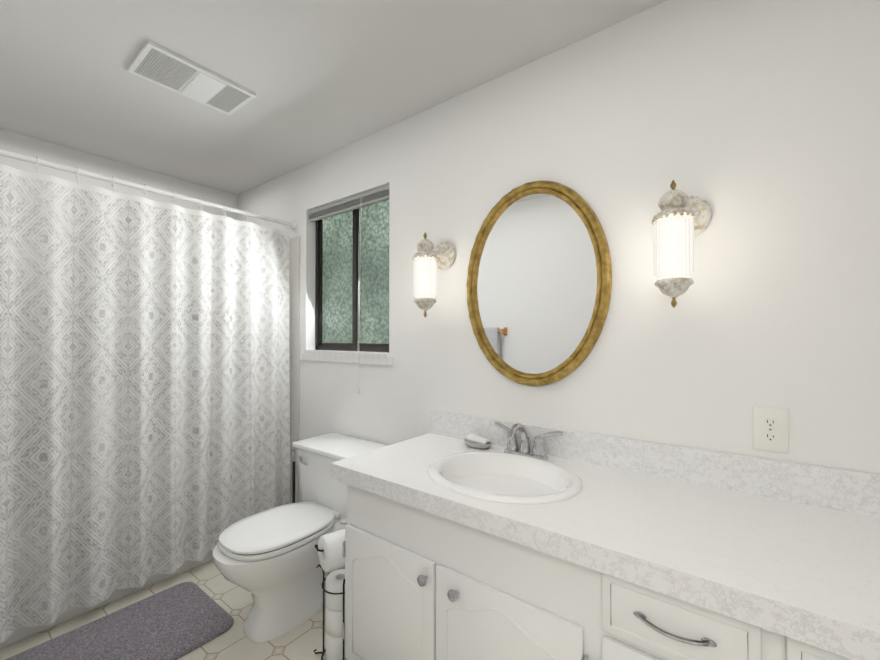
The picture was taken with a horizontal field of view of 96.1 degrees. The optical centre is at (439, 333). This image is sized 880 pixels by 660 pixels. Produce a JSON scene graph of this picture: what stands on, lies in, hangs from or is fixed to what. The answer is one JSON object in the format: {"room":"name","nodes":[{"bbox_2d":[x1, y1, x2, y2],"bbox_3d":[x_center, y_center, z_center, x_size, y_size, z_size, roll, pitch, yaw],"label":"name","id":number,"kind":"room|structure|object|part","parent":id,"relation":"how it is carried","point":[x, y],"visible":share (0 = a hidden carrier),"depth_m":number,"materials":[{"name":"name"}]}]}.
{"room":"bathroom","nodes":[
{"label":"bathroom","id":0,"kind":"room"},
{"bbox_2d":[0,129,237,219],"bbox_3d":[-2.119,0.100,2.597,0.120,2.420,1.815,0,-1,38],"label":"wall","id":1,"kind":"structure","parent":0,"point":[33,147],"depth_m":2.52,"materials":[{"name":"white paint"}]},
{"bbox_2d":[0,560,326,659],"bbox_3d":[-0.731,1.341,0.764,4.540,0.100,3.010,0,-1,38],"label":"floor","id":2,"kind":"structure","parent":0,"point":[303,641],"depth_m":1.73,"materials":[{"name":"tile"}]},
{"bbox_2d":[0,551,212,647],"bbox_3d":[-1.776,1.109,2.298,0.756,0.395,1.511,0,-1,38],"label":"bathtub","id":3,"kind":"object","parent":2,"relation":"on","point":[25,632],"depth_m":1.89,"materials":[{"name":"white ceramic"}]},
{"bbox_2d":[5,582,233,659],"bbox_3d":[-1.365,1.289,1.589,0.526,0.019,0.851,0,-1,38],"label":"rug","id":4,"kind":"object","parent":2,"relation":"on","point":[177,621],"visible":0.96,"depth_m":1.70,"materials":[{"name":"fabric"}]},
{"bbox_2d":[292,450,295,502],"bbox_3d":[-0.926,1.024,2.506,0.132,0.568,0.132,0,-1,38],"label":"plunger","id":5,"kind":"object","parent":2,"relation":"on","point":[293,473],"visible":0.27,"depth_m":2.50,"materials":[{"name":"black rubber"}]},
{"bbox_2d":[213,433,388,642],"bbox_3d":[-0.662,0.945,1.908,0.516,0.716,0.786,0,-1,38],"label":"toilet","id":6,"kind":"object","parent":2,"relation":"on","point":[268,560],"visible":0.73,"depth_m":1.76,"materials":[{"name":"white ceramic"}]},
{"bbox_3d":[-0.726,0.890,1.825,0.376,0.046,0.518,0,-1,38],"label":"seat","id":7,"kind":"part","parent":6,"relation":"part of","materials":[{"name":"white"}]},
{"bbox_3d":[-0.724,0.671,2.083,0.100,0.030,0.028,0,-1,38],"label":"lever","id":8,"kind":"part","parent":6,"relation":"part of","materials":[{"name":"silver metal"}]},
{"bbox_3d":[-0.515,0.766,2.101,0.516,0.354,0.280,0,-1,38],"label":"tank","id":9,"kind":"part","parent":6,"relation":"part of","materials":[{"name":"white ceramic"}]},
{"bbox_3d":[-0.464,0.906,1.919,0.048,0.013,0.048,0,-1,38],"label":"knob","id":10,"kind":"part","parent":6,"relation":"part of","materials":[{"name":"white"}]},
{"bbox_2d":[313,529,347,659],"bbox_3d":[-0.395,1.047,1.595,0.200,0.499,0.218,0,-1,38],"label":"toilet paper stand","id":11,"kind":"object","parent":2,"relation":"on","point":[328,547],"visible":0.58,"depth_m":1.53,"materials":[{"name":"white paper"}]},
{"bbox_2d":[331,474,879,659],"bbox_3d":[0.704,0.911,0.981,2.276,0.765,0.596,0,-1,38],"label":"bathroom vanity","id":12,"kind":"object","parent":2,"relation":"on","point":[467,537],"depth_m":1.07,"materials":[{"name":"white paint"}]},
{"bbox_2d":[331,430,879,653],"bbox_3d":[0.692,0.498,0.995,2.306,0.050,0.597,0,-1,38],"label":"countertop","id":13,"kind":"structure","parent":12,"relation":"on","point":[813,566],"depth_m":0.93,"materials":[{"name":"white stone"}]},
{"bbox_2d":[387,434,606,521],"bbox_3d":[0.206,0.539,1.376,0.572,0.171,0.505,0,-1,38],"label":"sink","id":14,"kind":"object","parent":13,"relation":"in","point":[541,485],"depth_m":1.42,"materials":[{"name":"white ceramic"}]},
{"bbox_2d":[491,422,566,453],"bbox_3d":[0.302,0.409,1.509,0.289,0.140,0.168,0,-1,38],"label":"faucet","id":15,"kind":"object","parent":13,"relation":"on","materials":[{"name":"silver metal"}]},
{"bbox_2d":[0,0,666,194],"bbox_3d":[-0.731,-1.179,0.789,4.540,0.100,3.010,0,-1,38],"label":"ceiling","id":16,"kind":"structure","parent":0,"point":[321,78],"depth_m":1.65,"materials":[{"name":"white paint"}]},
{"bbox_2d":[127,39,255,115],"bbox_3d":[-1.086,-1.108,1.754,0.260,0.022,0.420,0,-1,38],"label":"fan","id":17,"kind":"object","parent":16,"relation":"attached to","point":[156,63],"visible":1,"depth_m":1.72,"materials":[{"name":"white plastic"}]},
{"bbox_2d":[238,0,879,501],"bbox_3d":[0.135,0.093,1.902,4.300,2.420,0.150,0,-1,38],"label":"wall","id":18,"kind":"structure","parent":0,"point":[754,124],"depth_m":1.32,"materials":[{"name":"white paint"}]},
{"bbox_2d":[0,149,295,643],"bbox_3d":[-1.434,0.230,2.044,0.124,1.998,1.531,0,-1,38],"label":"shower curtain","id":19,"kind":"object","parent":18,"relation":"attached to","point":[144,396],"visible":0.98,"depth_m":1.92,"materials":[{"name":"white fabric"}]},
{"bbox_3d":[-1.461,-0.741,2.074,0.056,0.056,1.531,0,-1,38],"label":"rod","id":20,"kind":"part","parent":19,"relation":"part of","materials":[{"name":"white metal"}]},
{"bbox_2d":[289,236,299,503],"bbox_3d":[-1.272,0.333,2.881,0.857,1.960,0.008,0,-1,38],"label":"wall tile","id":21,"kind":"structure","parent":18,"relation":"attached to","point":[294,318],"depth_m":2.65,"materials":[{"name":"white tile"}]},
{"bbox_2d":[302,199,392,365],"bbox_3d":[-0.543,-0.320,2.396,0.821,0.985,0.129,0,-1,38],"label":"window","id":22,"kind":"structure","parent":18,"relation":"in","point":[345,332],"depth_m":2.42,"materials":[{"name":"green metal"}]},
{"bbox_2d":[308,184,388,393],"bbox_3d":[-0.566,-0.232,2.365,0.753,1.159,0.060,0,-1,38],"label":"window blind","id":23,"kind":"object","parent":22,"relation":"attached to","point":[370,197],"visible":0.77,"depth_m":2.32,"materials":[{"name":"grey plastic"}]},
{"bbox_3d":[-0.512,-0.352,2.436,0.741,0.900,0.004,0,-1,38],"label":"glass","id":24,"kind":"part","parent":22,"relation":"part of","materials":[{"name":"green glass"}]},
{"bbox_2d":[412,232,455,316],"bbox_3d":[-0.037,-0.270,1.831,0.152,0.395,0.174,0,-1,38],"label":"sconce","id":25,"kind":"object","parent":18,"relation":"attached to","point":[428,260],"visible":1,"depth_m":1.78,"materials":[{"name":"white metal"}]},
{"bbox_3d":[-0.068,-0.253,1.818,0.108,0.189,0.108,0,-1,38],"label":"glass","id":26,"kind":"part","parent":25,"relation":"part of","materials":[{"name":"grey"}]},
{"bbox_2d":[466,180,611,385],"bbox_3d":[0.368,-0.202,1.610,0.620,0.832,0.032,0,-1,38],"label":"mirror","id":27,"kind":"object","parent":18,"relation":"attached to","point":[539,283],"visible":1,"depth_m":1.59,"materials":[{"name":"gold metal"}]},
{"bbox_2d":[652,180,711,307],"bbox_3d":[0.748,-0.276,1.228,0.152,0.395,0.174,0,-1,38],"label":"sconce","id":28,"kind":"object","parent":18,"relation":"attached to","point":[681,219],"visible":1,"depth_m":1.18,"materials":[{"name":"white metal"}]},
{"bbox_3d":[0.717,-0.259,1.215,0.108,0.189,0.108,0,-1,38],"label":"glass","id":29,"kind":"part","parent":28,"relation":"part of","materials":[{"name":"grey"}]},
{"bbox_2d":[753,406,788,452],"bbox_3d":[0.967,0.281,1.159,0.080,0.128,0.010,0,-1,38],"label":"electrical outlet","id":30,"kind":"object","parent":18,"relation":"attached to","point":[770,429],"visible":1,"depth_m":1.16,"materials":[{"name":"white plastic"}]}
]}

